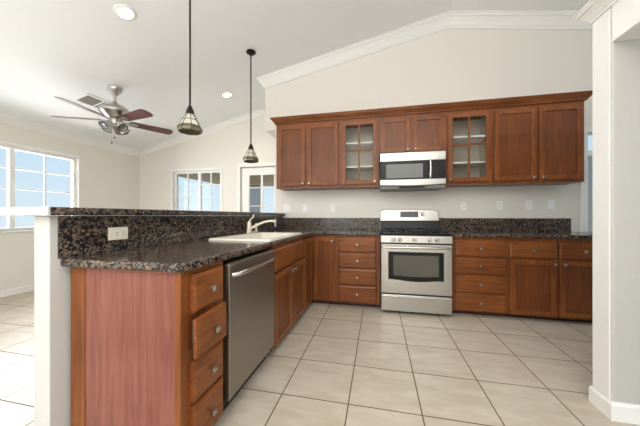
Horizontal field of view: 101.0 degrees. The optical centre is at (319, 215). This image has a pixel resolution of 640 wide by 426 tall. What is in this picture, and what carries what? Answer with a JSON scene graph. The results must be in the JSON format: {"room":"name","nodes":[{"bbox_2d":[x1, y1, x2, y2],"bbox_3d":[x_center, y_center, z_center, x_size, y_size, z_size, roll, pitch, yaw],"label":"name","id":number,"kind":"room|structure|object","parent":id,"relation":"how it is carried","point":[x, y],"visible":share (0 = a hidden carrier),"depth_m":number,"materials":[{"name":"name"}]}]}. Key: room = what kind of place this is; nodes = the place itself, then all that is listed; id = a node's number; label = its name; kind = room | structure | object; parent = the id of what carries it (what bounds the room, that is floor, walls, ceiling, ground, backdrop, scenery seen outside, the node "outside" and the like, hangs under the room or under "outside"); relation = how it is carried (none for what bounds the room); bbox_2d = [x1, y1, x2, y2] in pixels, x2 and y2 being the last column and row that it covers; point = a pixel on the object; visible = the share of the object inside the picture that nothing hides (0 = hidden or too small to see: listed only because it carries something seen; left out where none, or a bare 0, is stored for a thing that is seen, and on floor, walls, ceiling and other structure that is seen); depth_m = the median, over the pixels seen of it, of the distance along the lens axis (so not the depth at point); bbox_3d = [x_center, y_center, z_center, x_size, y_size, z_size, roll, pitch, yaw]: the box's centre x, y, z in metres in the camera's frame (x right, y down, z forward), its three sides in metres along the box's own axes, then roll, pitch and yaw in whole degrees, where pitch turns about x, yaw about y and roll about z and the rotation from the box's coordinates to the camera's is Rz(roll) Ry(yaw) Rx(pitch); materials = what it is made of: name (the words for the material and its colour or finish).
{"room":"kitchen","nodes":[
{"label":"kitchen","id":0,"kind":"room"},
{"bbox_2d":[0,123,138,290],"bbox_3d":[-5.005,-0.123,0.967,0.150,2.470,9.700,0,0,12],"label":"wall","id":1,"kind":"structure","parent":0,"point":[108,178],"depth_m":4.56,"materials":[{"name":"beige paint"}]},
{"bbox_2d":[0,284,33,297],"bbox_3d":[-3.799,1.067,0.703,2.320,0.090,9.700,0,0,12],"label":"baseboard","id":2,"kind":"structure","parent":1,"relation":"attached to","point":[22,289],"depth_m":3.75,"materials":[{"name":"white paint"}]},
{"bbox_2d":[0,140,79,232],"bbox_3d":[-4.347,-0.393,3.771,0.115,1.260,1.620,0,0,12],"label":"window","id":3,"kind":"structure","parent":1,"relation":"in","point":[11,228],"depth_m":3.87,"materials":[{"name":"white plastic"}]},
{"bbox_2d":[0,107,264,156],"bbox_3d":[-3.315,-1.704,0.597,3.310,0.883,9.700,0,0,12],"label":"trim","id":4,"kind":"structure","parent":1,"relation":"attached to","point":[7,119],"depth_m":5.02,"materials":[{"name":"white paint"}]},
{"bbox_2d":[34,216,275,425],"bbox_3d":[-0.941,0.556,2.620,0.093,1.111,2.930,0,0,12],"label":"wall","id":5,"kind":"structure","parent":0,"point":[52,281],"depth_m":1.20,"materials":[{"name":"white paint"}]},
{"bbox_2d":[0,207,284,215],"bbox_3d":[-1.055,-0.020,2.627,0.420,0.038,2.964,0,0,12],"label":"bar","id":6,"kind":"object","parent":5,"relation":"on","point":[4,211],"visible":1,"depth_m":1.38,"materials":[{"name":"brown stone"}]},
{"bbox_2d":[58,216,281,258],"bbox_3d":[-0.888,0.099,2.623,0.008,0.196,2.898,0,0,12],"label":"backsplash","id":7,"kind":"structure","parent":5,"relation":"attached to","point":[77,235],"depth_m":1.64,"materials":[{"name":"brown stone"}]},
{"bbox_2d":[108,227,127,240],"bbox_3d":[-1.129,0.100,1.479,0.009,0.070,0.115,0,0,12],"label":"wall outlet","id":8,"kind":"object","parent":7,"relation":"attached to","point":[114,233],"visible":1,"depth_m":1.47,"materials":[{"name":"beige plastic"}]},
{"bbox_2d":[139,115,274,211],"bbox_3d":[-2.193,-0.541,5.393,3.850,3.305,0.150,0,0,12],"label":"wall","id":9,"kind":"structure","parent":0,"point":[227,147],"depth_m":5.32,"materials":[{"name":"beige paint"}]},
{"bbox_2d":[171,168,221,210],"bbox_3d":[-2.521,-0.373,5.423,1.185,1.170,0.110,0,0,12],"label":"window","id":10,"kind":"structure","parent":9,"relation":"in","point":[212,170],"depth_m":5.42,"materials":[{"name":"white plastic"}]},
{"bbox_2d":[237,162,274,212],"bbox_3d":[-1.098,0.044,5.101,1.063,2.135,0.081,0,0,12],"label":"door","id":11,"kind":"structure","parent":9,"relation":"in","point":[246,172],"depth_m":5.16,"materials":[{"name":"white paint"}]},
{"bbox_2d":[0,0,589,149],"bbox_3d":[-0.496,-2.087,0.056,9.450,1.550,9.850,0,0,12],"label":"ceiling","id":12,"kind":"structure","parent":0,"point":[69,50],"depth_m":3.20,"materials":[{"name":"paint"}]},
{"bbox_2d":[73,93,109,108],"bbox_3d":[-3.182,-1.606,3.792,0.256,0.070,0.480,0,0,12],"label":"ceiling vent","id":13,"kind":"object","parent":12,"relation":"in","point":[87,99],"visible":0.68,"depth_m":3.69,"materials":[{"name":"white metal"}]},
{"bbox_2d":[51,85,172,143],"bbox_3d":[-2.760,-1.349,3.527,1.367,0.775,1.350,0,0,12],"label":"ceiling fan","id":14,"kind":"object","parent":12,"relation":"hanging from","point":[116,113],"visible":1,"depth_m":3.48,"materials":[{"name":"silver metal"}]},
{"bbox_2d":[112,4,136,20],"bbox_3d":[-1.885,-1.962,2.553,0.188,0.051,0.193,0,0,19],"label":"recessed light","id":15,"kind":"object","parent":12,"relation":"in","point":[122,11],"visible":1,"depth_m":2.54,"materials":[{"name":"white paint"}]},
{"bbox_2d":[177,0,202,134],"bbox_3d":[-1.149,-1.439,2.333,0.194,1.405,0.194,0,0,-10],"label":"pendant light","id":16,"kind":"object","parent":12,"relation":"hanging from","point":[189,125],"visible":1,"depth_m":2.33,"materials":[{"name":"beige glass"}]},
{"bbox_2d":[221,91,232,97],"bbox_3d":[-1.509,-1.961,4.287,0.188,0.051,0.193,0,0,19],"label":"recessed light","id":17,"kind":"object","parent":12,"relation":"in","point":[227,94],"visible":1,"depth_m":4.28,"materials":[{"name":"white paint"}]},
{"bbox_2d":[243,49,258,162],"bbox_3d":[-0.903,-1.423,3.451,0.194,1.438,0.194,0,0,-10],"label":"pendant light","id":18,"kind":"object","parent":12,"relation":"hanging from","point":[250,156],"visible":1,"depth_m":3.44,"materials":[{"name":"brown metal"}]},
{"bbox_2d":[0,290,639,425],"bbox_3d":[-0.496,1.162,0.056,9.450,0.100,9.850,0,0,12],"label":"floor","id":19,"kind":"structure","parent":0,"point":[336,365],"depth_m":1.90,"materials":[{"name":"tile"}]},
{"bbox_2d":[71,267,183,425],"bbox_3d":[-0.878,0.674,1.187,0.600,0.874,0.018,0,0,12],"label":"end panel","id":20,"kind":"object","parent":19,"relation":"on","point":[127,326],"visible":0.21,"depth_m":1.18,"materials":[{"name":"brown wood"}]},
{"bbox_2d":[184,261,226,425],"bbox_3d":[-0.795,0.675,1.326,0.671,0.874,0.288,0,0,12],"label":"base cabinet","id":21,"kind":"object","parent":19,"relation":"on","point":[205,326],"visible":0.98,"depth_m":1.21,"materials":[{"name":"brown wood"}]},
{"bbox_2d":[223,248,276,410],"bbox_3d":[-0.688,0.678,1.791,0.662,0.868,0.650,0,0,12],"label":"dishwasher","id":22,"kind":"object","parent":19,"relation":"on","point":[248,279],"visible":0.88,"depth_m":1.60,"materials":[{"name":"silver metal"}]},
{"bbox_2d":[223,248,267,261],"bbox_3d":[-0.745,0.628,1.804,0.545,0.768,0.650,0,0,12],"label":"dishwasher control panel","id":23,"kind":"object","parent":22,"relation":"in","point":[258,251],"depth_m":1.70,"materials":[{"name":"metal"}]},
{"bbox_2d":[268,238,304,350],"bbox_3d":[-0.541,0.675,2.555,0.641,0.874,0.884,0,0,12],"label":"base cabinet","id":24,"kind":"object","parent":19,"relation":"on","point":[289,266],"visible":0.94,"depth_m":2.39,"materials":[{"name":"brown wood"}]},
{"bbox_2d":[303,235,336,308],"bbox_3d":[-0.216,0.675,3.447,0.904,0.874,0.995,0,0,12],"label":"base cabinet","id":25,"kind":"object","parent":19,"relation":"on","point":[320,251],"visible":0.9,"depth_m":3.25,"materials":[{"name":"brown wood"}]},
{"bbox_2d":[60,229,379,272],"bbox_3d":[-0.179,0.217,2.471,1.457,0.038,2.890,0,0,12],"label":"countertop","id":26,"kind":"structure","parent":25,"relation":"on","point":[181,257],"depth_m":1.38,"materials":[{"name":"brown stone"}]},
{"bbox_2d":[208,232,301,241],"bbox_3d":[-0.545,0.272,2.472,0.530,0.181,0.850,0,0,12],"label":"sink","id":27,"kind":"object","parent":26,"relation":"in","point":[260,236],"visible":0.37,"depth_m":2.45,"materials":[{"name":"white ceramic"}]},
{"bbox_2d":[246,214,275,233],"bbox_3d":[-0.602,0.084,2.715,0.268,0.194,0.243,0,0,12],"label":"faucet","id":28,"kind":"object","parent":26,"relation":"on","point":[249,228],"visible":0.99,"depth_m":2.69,"materials":[{"name":"white metal"}]},
{"bbox_2d":[337,235,379,306],"bbox_3d":[0.517,0.675,3.457,0.522,0.874,0.661,0,0,12],"label":"base cabinet","id":29,"kind":"object","parent":19,"relation":"on","point":[358,256],"visible":1,"depth_m":3.17,"materials":[{"name":"brown wood"}]},
{"bbox_2d":[380,210,452,314],"bbox_3d":[1.133,0.517,3.252,0.760,1.190,0.783,0,0,12],"label":"range","id":30,"kind":"object","parent":19,"relation":"on","point":[416,254],"visible":1,"depth_m":2.95,"materials":[{"name":"silver metal"}]},
{"bbox_2d":[380,233,450,296],"bbox_3d":[1.146,0.649,3.313,0.752,0.865,0.660,0,0,12],"label":"oven","id":31,"kind":"object","parent":30,"relation":"in","point":[380,233],"depth_m":3.02,"materials":[{"name":"silver metal"}]},
{"bbox_2d":[380,230,451,234],"bbox_3d":[1.129,0.206,3.232,0.760,0.020,0.585,0,0,12],"label":"cooktop","id":32,"kind":"object","parent":30,"relation":"in","point":[383,232],"depth_m":3.01,"materials":[{"name":"black metal"}]},
{"bbox_2d":[451,237,506,315],"bbox_3d":[1.799,0.675,3.176,0.562,0.874,0.661,0,0,12],"label":"base cabinet","id":33,"kind":"object","parent":19,"relation":"on","point":[479,264],"visible":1,"depth_m":2.89,"materials":[{"name":"brown wood"}]},
{"bbox_2d":[504,238,592,322],"bbox_3d":[2.646,0.675,2.991,1.170,0.874,0.661,0,0,12],"label":"base cabinet","id":34,"kind":"object","parent":19,"relation":"on","point":[548,279],"visible":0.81,"depth_m":2.75,"materials":[{"name":"brown wood"}]},
{"bbox_2d":[449,230,592,238],"bbox_3d":[2.372,0.217,3.057,1.732,0.038,0.652,0,0,12],"label":"countertop","id":35,"kind":"structure","parent":34,"relation":"on","point":[489,234],"depth_m":2.86,"materials":[{"name":"brown stone"}]},
{"bbox_2d":[265,29,592,231],"bbox_3d":[2.063,-0.775,3.534,5.940,3.774,0.140,0,0,12],"label":"wall","id":36,"kind":"structure","parent":0,"point":[448,65],"depth_m":3.54,"materials":[{"name":"beige paint"}]},
{"bbox_2d":[283,204,289,211],"bbox_3d":[-0.507,-0.117,4.019,0.116,0.115,0.009,0,0,12],"label":"light switch","id":37,"kind":"object","parent":36,"relation":"attached to","point":[286,207],"visible":1,"depth_m":4.02,"materials":[{"name":"white plastic"}]},
{"bbox_2d":[303,204,306,211],"bbox_3d":[-0.224,-0.115,3.957,0.070,0.115,0.009,0,0,12],"label":"light switch","id":38,"kind":"object","parent":36,"relation":"attached to","point":[304,205],"visible":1,"depth_m":3.95,"materials":[{"name":"white plastic"}]},
{"bbox_2d":[276,120,342,190],"bbox_3d":[-0.144,-0.828,3.747,0.898,0.900,0.384,0,0,12],"label":"upper cabinet","id":39,"kind":"object","parent":36,"relation":"attached to","point":[307,153],"visible":0.99,"depth_m":3.60,"materials":[{"name":"brown wood"}]},
{"bbox_2d":[270,90,592,124],"bbox_3d":[1.189,-1.317,3.446,3.769,0.078,0.402,0,0,12],"label":"crown molding","id":40,"kind":"structure","parent":39,"relation":"on","point":[580,95],"depth_m":3.21,"materials":[{"name":"brown wood"}]},
{"bbox_2d":[282,218,379,229],"bbox_3d":[0.132,0.115,3.872,1.448,0.164,0.023,0,0,12],"label":"backsplash","id":41,"kind":"structure","parent":36,"relation":"attached to","point":[287,223],"depth_m":3.85,"materials":[{"name":"brown stone"}]},
{"bbox_2d":[331,204,334,211],"bbox_3d":[0.191,-0.112,3.867,0.070,0.115,0.009,0,0,12],"label":"wall outlet","id":42,"kind":"object","parent":36,"relation":"attached to","point":[332,205],"visible":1,"depth_m":3.86,"materials":[{"name":"white plastic"}]},
{"bbox_2d":[340,117,378,189],"bbox_3d":[0.542,-0.828,3.597,0.505,0.900,0.384,0,0,12],"label":"upper cabinet","id":43,"kind":"object","parent":36,"relation":"attached to","point":[359,137],"visible":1,"depth_m":3.52,"materials":[{"name":"brown wood"}]},
{"bbox_2d":[346,141,372,148],"bbox_3d":[0.550,-0.963,3.636,0.464,0.018,0.292,0,0,12],"label":"shelf","id":44,"kind":"object","parent":43,"relation":"attached to","point":[363,145],"depth_m":3.59,"materials":[{"name":"white plastic"}]},
{"bbox_2d":[346,165,372,171],"bbox_3d":[0.550,-0.648,3.636,0.464,0.018,0.292,0,0,12],"label":"shelf","id":45,"kind":"object","parent":43,"relation":"attached to","point":[348,168],"depth_m":3.58,"materials":[{"name":"white plastic"}]},
{"bbox_2d":[379,111,445,159],"bbox_3d":[1.181,-1.033,3.457,0.802,0.490,0.384,0,0,12],"label":"upper cabinet","id":46,"kind":"object","parent":36,"relation":"attached to","point":[421,131],"visible":0.87,"depth_m":3.31,"materials":[{"name":"brown wood"}]},
{"bbox_2d":[380,150,445,191],"bbox_3d":[1.165,-0.561,3.410,0.764,0.452,0.479,0,0,12],"label":"microwave","id":47,"kind":"object","parent":46,"relation":"attached to","point":[420,170],"visible":1,"depth_m":3.22,"materials":[{"name":"silver metal"}]},
{"bbox_2d":[256,10,592,89],"bbox_3d":[2.065,-2.313,3.808,6.053,0.695,0.903,0,0,12],"label":"trim","id":48,"kind":"structure","parent":36,"relation":"attached to","point":[490,19],"depth_m":3.52,"materials":[{"name":"white paint"}]},
{"bbox_2d":[461,202,465,209],"bbox_3d":[1.898,-0.128,3.493,0.070,0.115,0.009,0,0,12],"label":"wall outlet","id":49,"kind":"object","parent":36,"relation":"attached to","point":[463,204],"visible":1,"depth_m":3.49,"materials":[{"name":"white plastic"}]},
{"bbox_2d":[445,108,491,186],"bbox_3d":[1.820,-0.828,3.317,0.505,0.900,0.384,0,0,12],"label":"upper cabinet","id":50,"kind":"object","parent":36,"relation":"attached to","point":[468,132],"visible":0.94,"depth_m":3.24,"materials":[{"name":"brown wood"}]},
{"bbox_2d":[453,135,484,143],"bbox_3d":[1.829,-0.963,3.356,0.463,0.018,0.292,0,0,12],"label":"shelf","id":51,"kind":"object","parent":50,"relation":"attached to","point":[474,138],"depth_m":3.31,"materials":[{"name":"white plastic"}]},
{"bbox_2d":[453,161,484,167],"bbox_3d":[1.829,-0.648,3.356,0.463,0.018,0.292,0,0,12],"label":"shelf","id":52,"kind":"object","parent":50,"relation":"attached to","point":[474,164],"depth_m":3.30,"materials":[{"name":"white plastic"}]},
{"bbox_2d":[496,201,501,209],"bbox_3d":[2.312,-0.131,3.402,0.070,0.115,0.009,0,0,12],"label":"wall outlet","id":53,"kind":"object","parent":36,"relation":"attached to","point":[498,203],"visible":1,"depth_m":3.40,"materials":[{"name":"white plastic"}]},
{"bbox_2d":[439,218,570,231],"bbox_3d":[2.329,0.115,3.391,1.506,0.164,0.023,0,0,12],"label":"backsplash","id":54,"kind":"structure","parent":36,"relation":"attached to","point":[453,224],"depth_m":3.37,"materials":[{"name":"brown stone"}]},
{"bbox_2d":[526,200,531,209],"bbox_3d":[2.637,-0.134,3.331,0.070,0.115,0.009,0,0,12],"label":"wall outlet","id":55,"kind":"object","parent":36,"relation":"attached to","point":[528,202],"visible":1,"depth_m":3.33,"materials":[{"name":"white plastic"}]},
{"bbox_2d":[482,101,583,186],"bbox_3d":[2.516,-0.828,3.164,0.918,0.900,0.384,0,0,12],"label":"upper cabinet","id":56,"kind":"object","parent":36,"relation":"attached to","point":[536,144],"visible":0.99,"depth_m":3.02,"materials":[{"name":"brown wood"}]},
{"bbox_2d":[548,200,554,208],"bbox_3d":[2.875,-0.138,3.278,0.070,0.115,0.009,0,0,12],"label":"light switch","id":57,"kind":"object","parent":36,"relation":"attached to","point":[551,203],"visible":1,"depth_m":3.27,"materials":[{"name":"white plastic"}]},
{"bbox_2d":[580,127,592,231],"bbox_3d":[3.686,0.022,3.137,1.050,2.180,0.100,0,0,12],"label":"window","id":58,"kind":"structure","parent":36,"relation":"in","point":[587,153],"depth_m":3.20,"materials":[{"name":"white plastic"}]},
{"bbox_2d":[610,7,639,404],"bbox_3d":[3.054,-0.058,1.187,2.960,2.340,0.130,0,0,12],"label":"wall","id":59,"kind":"structure","parent":0,"point":[624,55],"depth_m":1.43,"materials":[{"name":"grey paint"}]},
{"bbox_2d":[572,0,617,23],"bbox_3d":[2.308,-1.186,-2.058,3.027,0.085,6.922,0,0,12],"label":"trim","id":60,"kind":"structure","parent":59,"relation":"attached to","point":[593,9],"depth_m":1.52,"materials":[{"name":"white paint"}]},
{"bbox_2d":[589,385,639,424],"bbox_3d":[3.047,1.062,1.189,2.974,0.099,0.158,0,0,12],"label":"baseboard","id":61,"kind":"structure","parent":59,"relation":"attached to","point":[614,411],"depth_m":1.43,"materials":[{"name":"white paint"}]},
{"bbox_2d":[593,0,639,399],"bbox_3d":[1.031,-0.058,-1.814,0.306,2.340,6.851,0,0,12],"label":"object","id":62,"kind":"structure","parent":59,"relation":"attached to","point":[625,13],"depth_m":1.49,"materials":[{"name":"white paint"}]},
{"label":"outside","id":63,"kind":"structure","parent":0,"visible":0},
{"bbox_3d":[-8.549,1.272,26.261,52.000,0.080,80.000,0,0,12],"label":"ground","id":64,"kind":"structure","parent":63,"visible":0},
{"bbox_2d":[250,184,260,211],"bbox_3d":[-2.567,0.007,10.107,0.720,2.450,0.060,0,0,12],"label":"lattice screen","id":65,"kind":"object","parent":64,"relation":"on","point":[253,197],"visible":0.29,"depth_m":10.07,"materials":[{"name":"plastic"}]},
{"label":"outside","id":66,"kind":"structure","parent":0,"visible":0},
{"bbox_2d":[178,173,273,186],"bbox_3d":[0.132,-1.278,7.709,9.100,0.120,5.330,0,0,12],"label":"porch roof","id":67,"kind":"structure","parent":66,"point":[268,180],"depth_m":8.65,"materials":[{"name":"beige"}]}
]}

